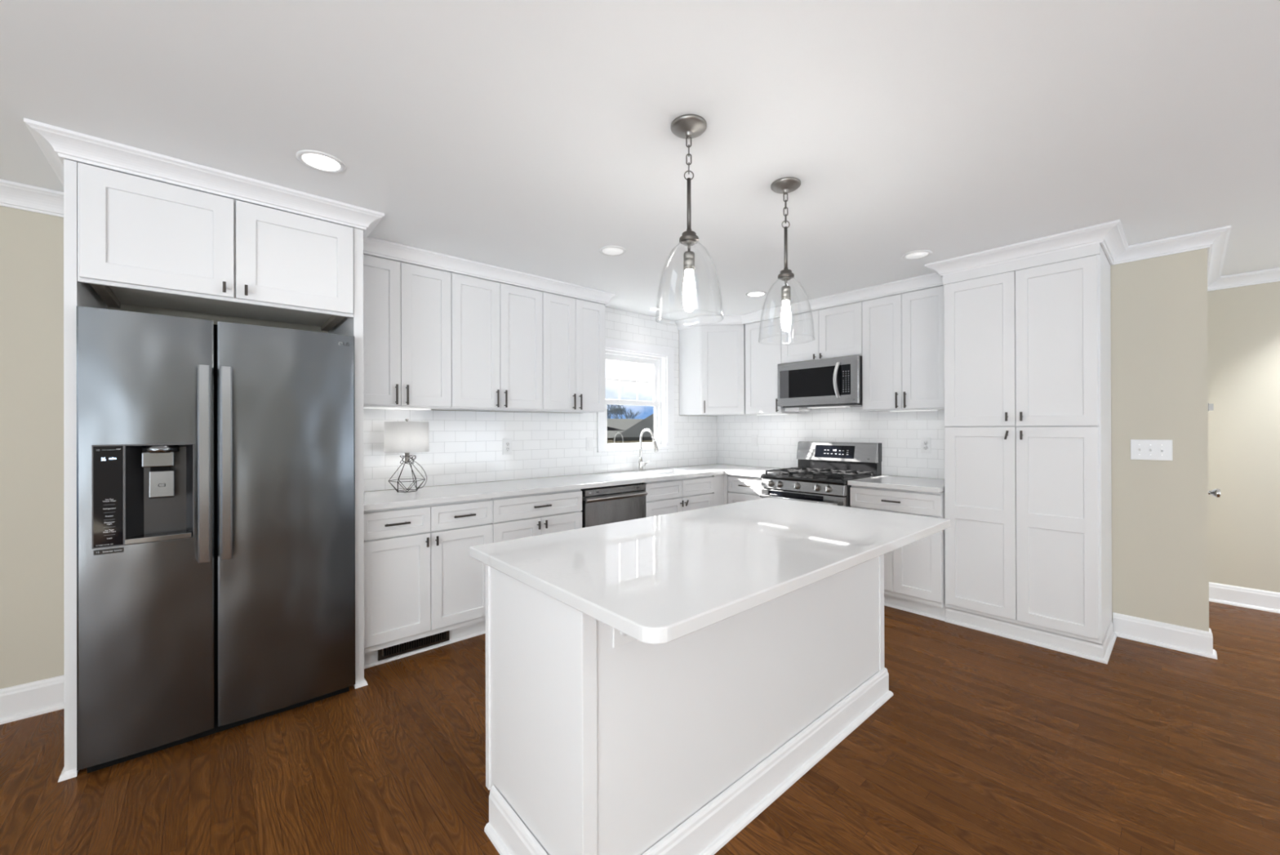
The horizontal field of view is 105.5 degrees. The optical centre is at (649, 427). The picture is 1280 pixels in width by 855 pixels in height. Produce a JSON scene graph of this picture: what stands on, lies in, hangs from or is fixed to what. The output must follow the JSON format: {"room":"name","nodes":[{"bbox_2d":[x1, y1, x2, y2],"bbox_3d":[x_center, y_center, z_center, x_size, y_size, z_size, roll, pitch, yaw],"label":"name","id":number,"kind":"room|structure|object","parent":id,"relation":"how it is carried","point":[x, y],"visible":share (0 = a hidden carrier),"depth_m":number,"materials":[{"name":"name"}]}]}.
{"room":"kitchen","nodes":[
{"label":"kitchen","id":0,"kind":"room"},
{"bbox_2d":[0,205,715,688],"bbox_3d":[-1.556,0.113,3.538,8.830,2.430,0.140,0,0,-42],"label":"wall","id":1,"kind":"structure","parent":0,"point":[32,611],"depth_m":2.26,"materials":[{"name":"beige paint"}]},
{"bbox_2d":[0,178,63,217],"bbox_3d":[-3.729,-1.049,1.434,2.787,0.096,0.080,0,0,-42],"label":"trim","id":2,"kind":"structure","parent":1,"relation":"attached to","point":[15,195],"depth_m":2.24,"materials":[{"name":"paint"}]},
{"bbox_2d":[0,674,64,724],"bbox_3d":[-3.740,1.256,1.449,2.786,0.150,0.030,0,0,-42],"label":"baseboard","id":3,"kind":"structure","parent":1,"relation":"attached to","point":[20,701],"depth_m":2.25,"materials":[{"name":"paint"}]},
{"bbox_2d":[23,117,384,239],"bbox_3d":[-2.071,-1.060,2.426,1.160,0.082,0.824,0,0,-42],"label":"trim","id":4,"kind":"structure","parent":1,"relation":"attached to","point":[56,144],"depth_m":2.04,"materials":[{"name":"paint"}]},
{"bbox_2d":[363,253,451,409],"bbox_3d":[-1.612,-0.575,3.100,0.580,0.916,0.375,0,0,-42],"label":"upper cabinet","id":5,"kind":"object","parent":1,"relation":"attached to","point":[407,306],"visible":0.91,"depth_m":3.00,"materials":[{"name":"paint"}]},
{"bbox_2d":[435,271,542,411],"bbox_3d":[-1.145,-0.580,3.522,0.670,0.907,0.375,0,0,-42],"label":"upper cabinet","id":6,"kind":"object","parent":1,"relation":"attached to","point":[497,326],"visible":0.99,"depth_m":3.39,"materials":[{"name":"paint"}]},
{"bbox_2d":[363,235,615,304],"bbox_3d":[-1.117,-1.059,3.533,1.897,0.086,0.400,0,0,-42],"label":"trim","id":7,"kind":"structure","parent":1,"relation":"attached to","point":[371,246],"depth_m":3.26,"materials":[{"name":"paint"}]},
{"bbox_2d":[363,306,716,491],"bbox_3d":[-0.606,-0.345,4.283,3.660,1.512,0.029,0,0,-42],"label":"tile backsplash","id":8,"kind":"structure","parent":1,"relation":"attached to","point":[466,446],"depth_m":3.92,"materials":[{"name":"white tile"}]},
{"bbox_2d":[502,438,511,454],"bbox_3d":[-1.108,0.149,3.802,0.078,0.125,0.009,0,0,-42],"label":"wall outlet","id":9,"kind":"object","parent":8,"relation":"attached to","point":[507,442],"visible":1,"depth_m":3.80,"materials":[{"name":"white plastic"}]},
{"bbox_2d":[528,290,605,413],"bbox_3d":[-0.679,-0.581,3.942,0.577,0.907,0.375,0,0,-42],"label":"upper cabinet","id":10,"kind":"object","parent":1,"relation":"attached to","point":[574,354],"visible":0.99,"depth_m":3.81,"materials":[{"name":"paint"}]},
{"bbox_2d":[597,337,674,452],"bbox_3d":[-0.160,-0.297,4.761,0.963,1.034,0.178,0,0,-42],"label":"window","id":11,"kind":"structure","parent":1,"relation":"in","point":[662,358],"depth_m":4.88,"materials":[{"name":"paint"}]},
{"bbox_2d":[679,324,750,415],"bbox_3d":[0.737,-0.583,5.057,0.626,0.907,0.618,0,0,-42],"label":"upper cabinet","id":12,"kind":"object","parent":1,"relation":"attached to","point":[712,357],"visible":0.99,"depth_m":4.84,"materials":[{"name":"paint"}]},
{"bbox_2d":[675,272,942,329],"bbox_3d":[1.275,-1.064,4.333,2.467,0.086,0.305,0,0,40],"label":"trim","id":13,"kind":"structure","parent":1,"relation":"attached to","point":[934,279],"depth_m":4.14,"materials":[{"name":"paint"}]},
{"bbox_2d":[0,0,1279,320],"bbox_3d":[0.969,-1.188,0.738,9.130,0.150,7.690,0,0,-42],"label":"ceiling","id":14,"kind":"structure","parent":0,"point":[535,137],"depth_m":1.74,"materials":[{"name":"paint"}]},
{"bbox_2d":[296,150,346,173],"bbox_3d":[-1.363,-1.101,2.023,0.172,0.006,0.172,0,0,-42],"label":"recessed light","id":15,"kind":"object","parent":14,"relation":"in","point":[322,162],"visible":1,"depth_m":2.02,"materials":[{"name":"white plastic"}]},
{"bbox_2d":[599,245,626,256],"bbox_3d":[-0.229,-1.103,3.048,0.172,0.006,0.172,0,0,-42],"label":"recessed light","id":16,"kind":"object","parent":14,"relation":"in","point":[611,251],"visible":1,"depth_m":3.04,"materials":[{"name":"white plastic"}]},
{"bbox_2d":[648,306,660,311],"bbox_3d":[0.050,-1.102,4.531,0.110,0.006,0.110,0,0,-42],"label":"recessed light","id":17,"kind":"object","parent":14,"relation":"in","point":[654,308],"visible":1,"depth_m":4.53,"materials":[{"name":"white plastic"}]},
{"bbox_2d":[655,114,723,319],"bbox_3d":[0.146,-0.752,1.788,0.249,0.712,0.249,0,0,-42],"label":"pendant light","id":18,"kind":"object","parent":14,"relation":"hanging from","point":[686,126],"visible":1,"depth_m":1.77,"materials":[{"name":"grey metal"}]},
{"bbox_2d":[681,239,696,271],"bbox_3d":[0.146,-0.630,1.788,0.052,0.106,0.052,0,0,-42],"label":"socket","id":19,"kind":"object","parent":18,"relation":"attached to","point":[688,256],"depth_m":1.77,"materials":[{"name":"metal"}]},
{"bbox_2d":[745,290,766,297],"bbox_3d":[0.885,-1.105,4.040,0.172,0.006,0.172,0,0,-42],"label":"recessed light","id":20,"kind":"object","parent":14,"relation":"in","point":[752,294],"visible":1,"depth_m":4.04,"materials":[{"name":"white plastic"}]},
{"bbox_2d":[761,177,814,345],"bbox_3d":[0.623,-0.753,2.222,0.249,0.712,0.249,0,0,-42],"label":"pendant light","id":21,"kind":"object","parent":14,"relation":"hanging from","point":[784,185],"visible":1,"depth_m":2.21,"materials":[{"name":"grey metal"}]},
{"bbox_2d":[780,275,791,302],"bbox_3d":[0.624,-0.631,2.222,0.052,0.106,0.052,0,0,-42],"label":"socket","id":22,"kind":"object","parent":21,"relation":"attached to","point":[785,290],"depth_m":2.21,"materials":[{"name":"metal"}]},
{"bbox_2d":[902,249,932,259],"bbox_3d":[1.721,-1.108,3.133,0.172,0.006,0.172,0,0,-42],"label":"recessed light","id":23,"kind":"object","parent":14,"relation":"in","point":[920,254],"visible":1,"depth_m":3.13,"materials":[{"name":"white plastic"}]},
{"bbox_2d":[0,600,1279,854],"bbox_3d":[0.976,1.377,0.734,9.130,0.120,7.690,0,0,-42],"label":"floor","id":24,"kind":"structure","parent":0,"point":[984,743],"depth_m":1.88,"materials":[{"name":"brown wood"}]},
{"bbox_2d":[57,159,107,782],"bbox_3d":[-2.454,0.156,2.121,0.047,2.346,0.759,0,0,-42],"label":"panel","id":25,"kind":"object","parent":24,"relation":"on","point":[76,294],"visible":0.45,"depth_m":1.85,"materials":[{"name":"paint"}]},
{"bbox_2d":[77,162,353,331],"bbox_3d":[-2.028,-0.789,2.371,0.922,0.456,0.636,0,0,-42],"label":"upper cabinet","id":26,"kind":"object","parent":25,"relation":"attached to","point":[143,242],"visible":1,"depth_m":2.12,"materials":[{"name":"paint"}]},
{"bbox_2d":[76,306,355,773],"bbox_3d":[-2.033,0.435,2.378,0.909,1.778,0.822,0,0,-42],"label":"refrigerator","id":27,"kind":"object","parent":24,"relation":"on","point":[215,463],"visible":1,"depth_m":2.05,"materials":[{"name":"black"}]},
{"bbox_2d":[327,227,368,688],"bbox_3d":[-1.730,0.155,2.774,0.057,2.346,0.759,0,0,-42],"label":"panel","id":28,"kind":"object","parent":24,"relation":"on","point":[353,326],"visible":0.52,"depth_m":2.50,"materials":[{"name":"paint"}]},
{"bbox_2d":[364,497,493,668],"bbox_3d":[-1.461,0.888,3.061,0.752,0.878,0.626,0,0,-42],"label":"base cabinet","id":29,"kind":"object","parent":24,"relation":"on","point":[421,578],"visible":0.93,"depth_m":2.82,"materials":[{"name":"paint"}]},
{"bbox_2d":[377,630,449,660],"bbox_3d":[-1.373,1.261,2.854,0.392,0.083,0.020,0,0,-42],"label":"vent register","id":30,"kind":"object","parent":29,"relation":"attached to","point":[384,653],"visible":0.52,"depth_m":2.85,"materials":[{"name":"brown metal"}]},
{"bbox_2d":[491,488,582,542],"bbox_3d":[-0.928,0.887,3.542,0.684,0.878,0.626,0,0,-42],"label":"base cabinet","id":31,"kind":"object","parent":24,"relation":"on","point":[514,517],"visible":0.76,"depth_m":3.31,"materials":[{"name":"paint"}]},
{"bbox_2d":[580,482,648,527],"bbox_3d":[-0.433,0.890,3.969,0.618,0.872,0.584,0,0,-42],"label":"dishwasher","id":32,"kind":"object","parent":24,"relation":"on","point":[601,505],"visible":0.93,"depth_m":3.75,"materials":[{"name":"grey metal"}]},
{"bbox_2d":[643,475,714,517],"bbox_3d":[0.106,0.886,4.475,0.856,0.878,0.626,0,0,-42],"label":"base cabinet","id":33,"kind":"object","parent":24,"relation":"on","point":[673,495],"visible":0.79,"depth_m":4.24,"materials":[{"name":"paint"}]},
{"bbox_2d":[712,474,728,506],"bbox_3d":[0.675,0.834,4.608,0.163,0.778,0.057,0,0,-42],"label":"cabinet filler","id":34,"kind":"object","parent":33,"relation":"attached to","point":[721,482],"visible":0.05,"depth_m":4.63,"materials":[{"name":"paint"}]},
{"bbox_2d":[484,554,893,854],"bbox_3d":[0.292,0.887,2.042,1.838,0.868,0.674,0,0,-42],"label":"kitchen island","id":35,"kind":"object","parent":24,"relation":"on","point":[593,747],"visible":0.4,"depth_m":1.50,"materials":[{"name":"paint"}]},
{"bbox_2d":[613,627,635,648],"bbox_3d":[-0.067,0.524,1.313,0.075,0.120,0.009,0,0,-42],"label":"bracket","id":36,"kind":"object","parent":35,"relation":"attached to","point":[620,638],"visible":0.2,"depth_m":1.30,"materials":[{"name":"white wood"}]},
{"bbox_2d":[469,497,950,644],"bbox_3d":[0.363,0.434,1.957,1.813,0.036,0.971,0,0,-42],"label":"island countertop","id":37,"kind":"structure","parent":35,"relation":"on","point":[668,577],"depth_m":1.57,"materials":[{"name":"white stone"}]},
{"bbox_2d":[728,474,764,503],"bbox_3d":[1.098,0.883,4.652,0.632,0.878,0.433,0,0,-42],"label":"base cabinet","id":38,"kind":"object","parent":24,"relation":"on","point":[740,488],"visible":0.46,"depth_m":4.49,"materials":[{"name":"paint"}]},
{"bbox_2d":[363,463,794,511],"bbox_3d":[-0.237,0.428,3.875,3.658,0.035,1.064,0,0,-42],"label":"countertop","id":39,"kind":"structure","parent":38,"relation":"on","point":[382,499],"depth_m":3.47,"materials":[{"name":"white stone"}]},
{"bbox_2d":[384,418,429,492],"bbox_3d":[-1.566,0.177,3.146,0.260,0.468,0.260,0,0,-42],"label":"table lamp","id":40,"kind":"object","parent":39,"relation":"on","point":[406,437],"visible":1,"depth_m":3.05,"materials":[{"name":"white fabric"}]},
{"bbox_2d":[404,452,409,461],"bbox_3d":[-1.566,0.188,3.146,0.038,0.074,0.038,0,0,-42],"label":"socket","id":41,"kind":"object","parent":40,"relation":"attached to","point":[406,459],"depth_m":3.13,"materials":[{"name":"grey metal"}]},
{"bbox_2d":[637,428,658,471],"bbox_3d":[0.001,0.210,4.552,0.088,0.402,0.266,0,0,-42],"label":"faucet","id":42,"kind":"object","parent":39,"relation":"on","point":[641,463],"visible":1,"depth_m":4.60,"materials":[{"name":"silver metal"}]},
{"bbox_2d":[644,471,680,475],"bbox_3d":[0.114,0.555,4.465,0.690,0.219,0.400,0,0,-42],"label":"sink","id":43,"kind":"object","parent":39,"relation":"in","point":[673,472],"visible":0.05,"depth_m":4.71,"materials":[{"name":"white ceramic"}]},
{"bbox_2d":[760,440,881,506],"bbox_3d":[1.452,0.726,4.171,0.750,1.189,0.749,0,0,-42],"label":"gas range","id":44,"kind":"object","parent":24,"relation":"on","point":[822,473],"visible":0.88,"depth_m":4.13,"materials":[{"name":"silver metal"}]},
{"bbox_2d":[760,471,877,484],"bbox_3d":[1.440,0.420,4.162,0.598,0.034,0.749,0,0,-42],"label":"cooktop","id":45,"kind":"object","parent":44,"relation":"in","point":[780,477],"depth_m":3.98,"materials":[{"name":"black metal"}]},
{"bbox_2d":[849,485,945,620],"bbox_3d":[1.961,0.879,3.696,0.632,0.878,0.630,0,0,-42],"label":"base cabinet","id":46,"kind":"object","parent":24,"relation":"on","point":[914,571],"visible":0.57,"depth_m":3.42,"materials":[{"name":"paint"}]},
{"bbox_2d":[847,475,944,493],"bbox_3d":[1.958,0.421,3.696,0.639,0.035,0.628,0,0,-42],"label":"countertop","id":47,"kind":"structure","parent":46,"relation":"on","point":[900,482],"depth_m":3.59,"materials":[{"name":"white stone"}]},
{"bbox_2d":[942,242,1116,663],"bbox_3d":[2.461,0.143,3.179,0.610,2.347,0.808,0,0,-42],"label":"pantry cabinet","id":48,"kind":"object","parent":24,"relation":"on","point":[1027,341],"visible":1,"depth_m":2.96,"materials":[{"name":"paint"}]},
{"bbox_2d":[715,248,1208,631],"bbox_3d":[2.034,0.104,4.210,0.130,2.430,3.674,0,0,-42],"label":"wall","id":49,"kind":"structure","parent":0,"point":[1159,344],"depth_m":2.94,"materials":[{"name":"beige paint"}]},
{"bbox_2d":[745,316,799,415],"bbox_3d":[1.185,-0.581,4.755,0.362,0.916,0.417,0,0,-42],"label":"upper cabinet","id":50,"kind":"object","parent":49,"relation":"attached to","point":[762,354],"visible":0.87,"depth_m":4.67,"materials":[{"name":"paint"}]},
{"bbox_2d":[781,301,862,363],"bbox_3d":[1.577,-0.812,4.320,0.362,0.456,0.747,0,0,-42],"label":"upper cabinet","id":51,"kind":"object","parent":49,"relation":"attached to","point":[837,332],"visible":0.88,"depth_m":4.19,"materials":[{"name":"paint"}]},
{"bbox_2d":[777,355,862,411],"bbox_3d":[1.549,-0.366,4.293,0.442,0.432,0.748,0,0,-42],"label":"microwave","id":52,"kind":"object","parent":51,"relation":"attached to","point":[832,382],"visible":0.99,"depth_m":4.16,"materials":[{"name":"silver metal"}]},
{"bbox_2d":[716,406,944,479],"bbox_3d":[1.590,0.098,4.592,0.014,0.614,2.449,0,0,-42],"label":"tile backsplash","id":53,"kind":"structure","parent":49,"relation":"attached to","point":[900,433],"depth_m":4.43,"materials":[{"name":"white tile"}]},
{"bbox_2d":[920,437,931,453],"bbox_3d":[2.209,0.141,3.890,0.009,0.122,0.076,0,0,-42],"label":"wall outlet","id":54,"kind":"object","parent":53,"relation":"attached to","point":[926,442],"visible":1,"depth_m":3.88,"materials":[{"name":"white plastic"}]},
{"bbox_2d":[862,284,944,411],"bbox_3d":[2.048,-0.584,3.799,0.362,0.916,0.650,0,0,-42],"label":"upper cabinet","id":55,"kind":"object","parent":49,"relation":"attached to","point":[903,333],"visible":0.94,"depth_m":3.71,"materials":[{"name":"paint"}]},
{"bbox_2d":[1130,439,1172,460],"bbox_3d":[3.056,0.137,2.966,0.019,0.124,0.178,0,0,-42],"label":"light switch","id":56,"kind":"object","parent":49,"relation":"attached to","point":[1140,449],"visible":1,"depth_m":2.97,"materials":[{"name":"white plastic"}]},
{"bbox_2d":[1112,612,1217,658],"bbox_3d":[3.116,1.244,2.957,0.115,0.140,0.431,0,0,-42],"label":"baseboard","id":57,"kind":"structure","parent":49,"relation":"attached to","point":[1183,638],"depth_m":2.92,"materials":[{"name":"paint"}]},
{"bbox_2d":[1207,281,1279,592],"bbox_3d":[4.299,0.097,3.744,0.140,2.430,7.400,0,0,-42],"label":"wall","id":58,"kind":"structure","parent":0,"point":[1243,322],"depth_m":3.57,"materials":[{"name":"beige paint"}]},
{"bbox_2d":[1208,582,1279,613],"bbox_3d":[5.470,1.237,2.322,0.030,0.140,3.726,0,0,-42],"label":"baseboard","id":59,"kind":"structure","parent":58,"relation":"attached to","point":[1249,597],"depth_m":3.56,"materials":[{"name":"paint"}]},
{"bbox_3d":[3.720,0.098,3.341,1.260,2.430,0.124,0,0,-42],"label":"wall","id":60,"kind":"structure","parent":0,"visible":0},
{"bbox_2d":[1208,403,1221,497],"bbox_3d":[3.604,0.288,3.149,0.822,2.040,0.102,0,0,-42],"label":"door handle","id":61,"kind":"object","parent":60,"relation":"in","point":[1215,492],"depth_m":2.89,"materials":[{"name":"paint"}]},
{"label":"outside","id":62,"kind":"structure","parent":0,"visible":0},
{"bbox_2d":[607,439,652,443],"bbox_3d":[-5.465,0.921,58.303,110.000,0.800,86.100,0,0,-42],"label":"lawn","id":63,"kind":"structure","parent":62,"point":[609,441],"depth_m":24.96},
{"bbox_2d":[607,404,617,418],"bbox_3d":[-5.788,-1.817,68.796,2.404,4.710,3.106,0,0,-42],"label":"bare tree","id":64,"kind":"object","parent":63,"relation":"on","point":[608,405],"visible":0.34,"depth_m":68.80,"materials":[{"name":"grey plant"}]},
{"bbox_2d":[608,404,621,418],"bbox_3d":[-5.094,-1.727,73.591,2.171,4.541,3.031,0,0,-42],"label":"bare tree","id":65,"kind":"object","parent":63,"relation":"on","point":[612,412],"visible":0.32,"depth_m":73.84,"materials":[{"name":"grey plant"}]},
{"bbox_2d":[607,426,622,430],"bbox_3d":[-2.698,0.465,12.582,3.450,1.400,2.300,0,0,-42],"label":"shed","id":66,"kind":"object","parent":63,"relation":"on","point":[608,428],"visible":0.04,"depth_m":12.60,"materials":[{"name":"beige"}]},
{"bbox_2d":[613,432,623,443],"bbox_3d":[-0.787,0.608,12.487,0.306,0.963,0.026,0,0,-42],"label":"arch","id":67,"kind":"object","parent":63,"relation":"on","point":[616,433],"visible":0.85,"depth_m":12.49,"materials":[{"name":"grey"}]},
{"bbox_2d":[613,404,626,418],"bbox_3d":[-4.229,-1.412,66.550,1.997,3.885,1.936,0,0,-42],"label":"bare tree","id":68,"kind":"object","parent":63,"relation":"on","point":[618,410],"visible":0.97,"depth_m":66.43,"materials":[{"name":"grey plant"}]},
{"bbox_2d":[607,413,653,440],"bbox_3d":[-2.978,-0.426,31.661,22.000,3.000,11.000,0,0,-42],"label":"house","id":69,"kind":"structure","parent":63,"relation":"on","point":[632,428],"depth_m":28.13,"materials":[{"name":"grey"}]},
{"bbox_2d":[622,408,641,418],"bbox_3d":[-2.841,-1.148,71.327,2.835,3.363,2.221,0,0,-32],"label":"bare tree","id":70,"kind":"object","parent":63,"relation":"on","point":[624,411],"visible":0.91,"depth_m":71.15,"materials":[{"name":"grey plant"}]},
{"bbox_3d":[3.495,0.091,-2.059,8.830,2.430,0.140,0,0,-42],"label":"wall","id":71,"kind":"structure","parent":0,"visible":0},
{"bbox_2d":[924,219,1279,291],"bbox_3d":[4.526,-1.078,2.685,5.383,0.082,1.681,0,0,22],"label":"trim","id":72,"kind":"structure","parent":71,"relation":"attached to","point":[1111,236],"depth_m":2.94,"materials":[{"name":"paint"}]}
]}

